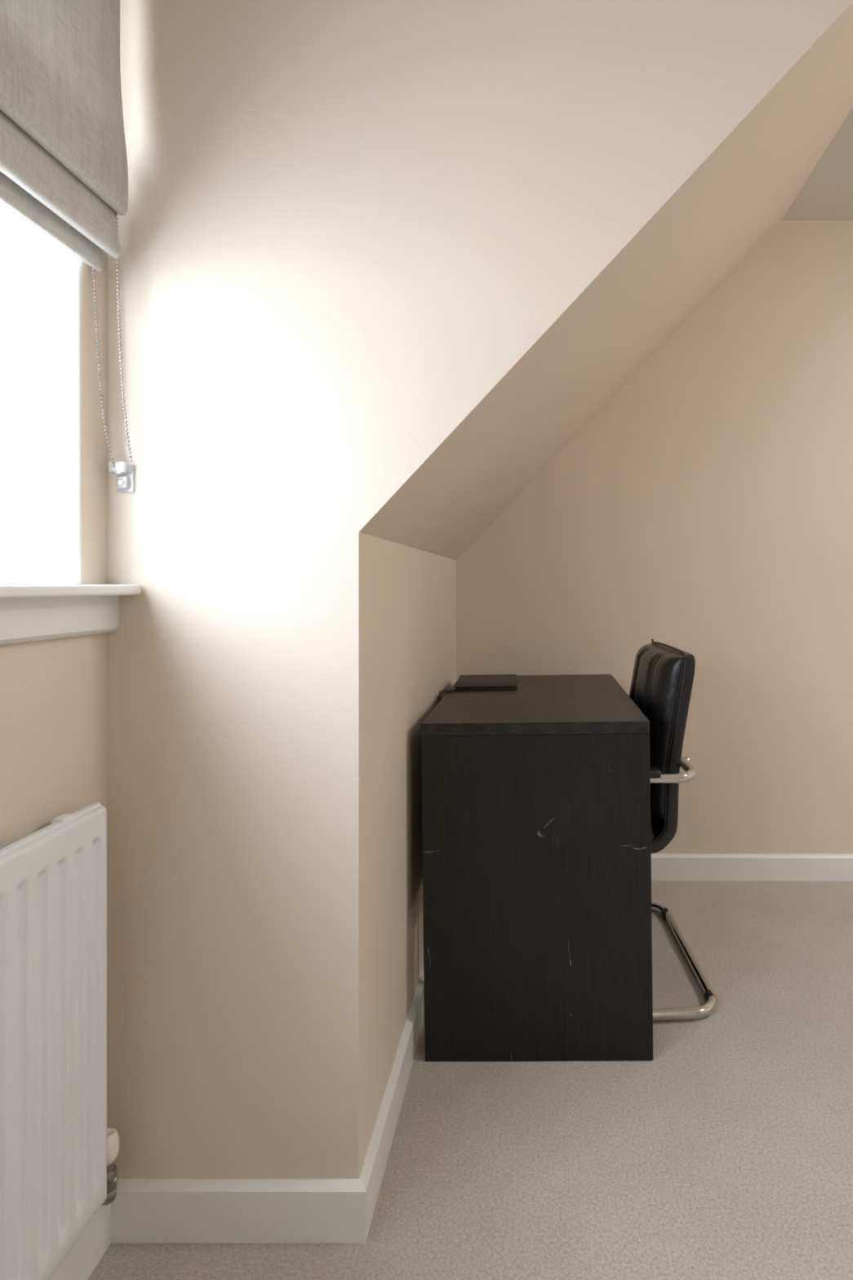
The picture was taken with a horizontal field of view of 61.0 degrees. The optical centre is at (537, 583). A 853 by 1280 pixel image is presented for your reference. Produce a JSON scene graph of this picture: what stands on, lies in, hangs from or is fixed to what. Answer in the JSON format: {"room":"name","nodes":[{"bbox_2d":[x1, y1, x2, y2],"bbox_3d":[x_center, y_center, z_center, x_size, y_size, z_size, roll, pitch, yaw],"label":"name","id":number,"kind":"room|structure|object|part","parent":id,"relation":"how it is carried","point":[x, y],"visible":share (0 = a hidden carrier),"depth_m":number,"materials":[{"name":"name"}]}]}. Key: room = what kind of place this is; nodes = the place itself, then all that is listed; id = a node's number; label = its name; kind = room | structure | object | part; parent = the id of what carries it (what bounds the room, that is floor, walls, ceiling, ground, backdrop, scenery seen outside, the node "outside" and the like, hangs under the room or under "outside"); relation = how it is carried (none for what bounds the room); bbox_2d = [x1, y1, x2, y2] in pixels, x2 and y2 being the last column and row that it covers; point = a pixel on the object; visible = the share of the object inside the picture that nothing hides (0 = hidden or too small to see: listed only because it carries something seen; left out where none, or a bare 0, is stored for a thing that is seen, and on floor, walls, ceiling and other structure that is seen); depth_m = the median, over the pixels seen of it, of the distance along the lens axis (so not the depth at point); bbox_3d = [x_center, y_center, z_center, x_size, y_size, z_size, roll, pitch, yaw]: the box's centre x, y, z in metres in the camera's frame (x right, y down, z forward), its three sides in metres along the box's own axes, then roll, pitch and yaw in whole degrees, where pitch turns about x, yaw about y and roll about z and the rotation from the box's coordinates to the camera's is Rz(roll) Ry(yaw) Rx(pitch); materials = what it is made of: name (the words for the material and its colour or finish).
{"room":"home office","nodes":[
{"label":"home office","id":0,"kind":"room"},
{"bbox_2d":[0,250,106,848],"bbox_3d":[-0.823,-0.121,-0.048,0.250,2.354,2.404,0,0,0],"label":"wall","id":1,"kind":"structure","parent":0,"point":[53,692],"depth_m":1.07,"materials":[{"name":"beige paint"}]},
{"bbox_2d":[0,802,119,1279],"bbox_3d":[-0.674,0.644,0.543,0.046,0.632,1.154,0,0,0],"label":"radiator","id":2,"kind":"object","parent":1,"relation":"attached to","point":[59,1152],"visible":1,"depth_m":0.96,"materials":[{"name":"white metal"}]},
{"bbox_2d":[0,202,141,644],"bbox_3d":[-0.776,-0.463,0.072,0.273,1.082,2.164,0,0,0],"label":"window","id":3,"kind":"structure","parent":1,"relation":"in","point":[41,280],"depth_m":1.08,"materials":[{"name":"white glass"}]},
{"bbox_2d":[0,0,133,466],"bbox_3d":[-0.670,-0.675,0.079,0.056,0.978,2.119,0,0,0],"label":"blind","id":4,"kind":"object","parent":3,"relation":"attached to","point":[64,171],"visible":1,"depth_m":0.99,"materials":[{"name":"fabric"}]},
{"bbox_3d":[-0.684,-0.348,1.119,0.008,0.325,0.037,0,0,34],"label":"bead chain","id":5,"kind":"part","parent":4,"relation":"part of","materials":[{"name":"silver metal"}]},
{"bbox_3d":[-0.656,-0.398,1.127,0.005,0.407,0.028,0,0,34],"label":"bead chain","id":6,"kind":"part","parent":4,"relation":"part of","materials":[{"name":"silver metal"}]},
{"bbox_3d":[-0.744,0.009,0.069,0.208,0.017,2.158,0,0,0],"label":"sill","id":7,"kind":"part","parent":3,"relation":"part of","materials":[{"name":"white wood"}]},
{"bbox_2d":[49,1202,111,1279],"bbox_3d":[-0.691,1.010,0.002,0.015,0.091,2.304,0,0,0],"label":"baseboard","id":8,"kind":"structure","parent":1,"relation":"attached to","point":[90,1247],"depth_m":1.08,"materials":[{"name":"white wood"}]},
{"bbox_2d":[358,532,456,1178],"bbox_3d":[-0.340,0.461,1.897,0.100,1.190,1.487,0,0,0],"label":"wall","id":9,"kind":"structure","parent":0,"point":[407,595],"depth_m":1.41,"materials":[{"name":"beige paint"}]},
{"bbox_2d":[359,964,424,1241],"bbox_3d":[-0.282,1.010,1.840,0.015,0.091,1.402,0,0,0],"label":"baseboard","id":10,"kind":"structure","parent":9,"relation":"attached to","point":[373,1168],"depth_m":1.35,"materials":[{"name":"white wood"}]},
{"bbox_2d":[87,880,852,1279],"bbox_3d":[1.301,1.116,-0.104,4.498,0.120,5.491,0,0,0],"label":"floor","id":11,"kind":"structure","parent":0,"point":[726,1153],"depth_m":1.33,"materials":[{"name":"beige carpet"}]},
{"bbox_2d":[421,674,653,1062],"bbox_3d":[-0.001,0.681,1.978,0.505,0.750,0.815,-1,0,0],"label":"desk","id":12,"kind":"object","parent":11,"relation":"on","point":[537,919],"visible":0.89,"depth_m":1.57,"materials":[{"name":"black wood"}]},
{"bbox_2d":[436,688,454,704],"bbox_3d":[-0.264,0.504,2.013,0.021,0.405,0.076,0,0,32],"label":"cable","id":13,"kind":"object","parent":12,"relation":"hanging from","point":[439,697],"visible":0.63,"depth_m":2.01,"materials":[{"name":"black plastic"}]},
{"bbox_3d":[-0.264,0.504,2.013,0.021,0.405,0.076,0,0,32],"label":"cord","id":14,"kind":"part","parent":13,"relation":"part of","materials":[{"name":"black plastic"}]},
{"bbox_2d":[453,674,517,690],"bbox_3d":[-0.155,0.301,2.185,0.182,0.012,0.260,-1,0,-2],"label":"laptop","id":15,"kind":"object","parent":12,"relation":"on","point":[491,682],"visible":1,"depth_m":2.13,"materials":[{"name":"black plastic"}]},
{"bbox_2d":[629,639,717,1021],"bbox_3d":[0.160,0.613,1.998,0.555,0.885,0.618,0,0,-4],"label":"office chair","id":16,"kind":"object","parent":11,"relation":"on","point":[663,677],"visible":0.41,"depth_m":1.81,"materials":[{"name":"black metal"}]},
{"bbox_3d":[0.120,0.621,1.995,0.334,0.080,0.410,0,0,-3],"label":"seat","id":17,"kind":"part","parent":16,"relation":"part of","materials":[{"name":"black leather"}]},
{"bbox_3d":[0.315,0.394,2.007,0.109,0.414,0.410,0,0,-3],"label":"backrest","id":18,"kind":"part","parent":16,"relation":"part of","materials":[{"name":"black leather"}]},
{"bbox_3d":[0.160,0.755,1.998,0.555,0.594,0.605,0,0,-3],"label":"tube frame","id":19,"kind":"part","parent":16,"relation":"part of","materials":[{"name":"silver metal"}]},
{"bbox_2d":[106,0,852,1178],"bbox_3d":[-0.054,-0.121,1.204,1.789,2.354,0.100,0,0,0],"label":"wall","id":20,"kind":"structure","parent":0,"point":[345,223],"depth_m":1.15,"materials":[{"name":"beige paint"}]},
{"bbox_2d":[109,461,130,488],"bbox_3d":[-0.670,-0.172,1.144,0.033,0.049,0.020,0,0,0],"label":"bracket","id":21,"kind":"object","parent":20,"relation":"attached to","point":[120,482],"visible":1,"depth_m":1.14,"materials":[{"name":"clear plastic"}]},
{"bbox_2d":[111,1178,365,1243],"bbox_3d":[-0.486,1.010,1.147,0.423,0.091,0.015,0,0,0],"label":"baseboard","id":22,"kind":"structure","parent":20,"relation":"attached to","point":[144,1211],"depth_m":1.14,"materials":[{"name":"white wood"}]},
{"bbox_2d":[359,1,852,559],"bbox_3d":[0.241,-0.716,1.897,1.262,1.264,1.487,0,0,0],"label":"ceiling","id":23,"kind":"structure","parent":0,"point":[748,184],"depth_m":1.53,"materials":[{"name":"beige paint"}]},
{"bbox_2d":[456,220,852,853],"bbox_3d":[1.580,-0.171,2.591,3.940,2.454,0.100,0,0,0],"label":"wall","id":24,"kind":"structure","parent":0,"point":[704,511],"depth_m":2.54,"materials":[{"name":"beige paint"}]},
{"bbox_2d":[651,853,852,880],"bbox_3d":[1.505,1.010,2.534,3.590,0.091,0.015,0,0,0],"label":"baseboard","id":25,"kind":"structure","parent":24,"relation":"attached to","point":[664,867],"depth_m":2.53,"materials":[{"name":"white wood"}]},
{"bbox_2d":[782,106,852,220],"bbox_3d":[1.301,-1.348,-0.154,4.498,0.100,5.391,0,0,0],"label":"ceiling","id":26,"kind":"structure","parent":0,"point":[827,193],"depth_m":2.33,"materials":[{"name":"beige paint"}]}
]}

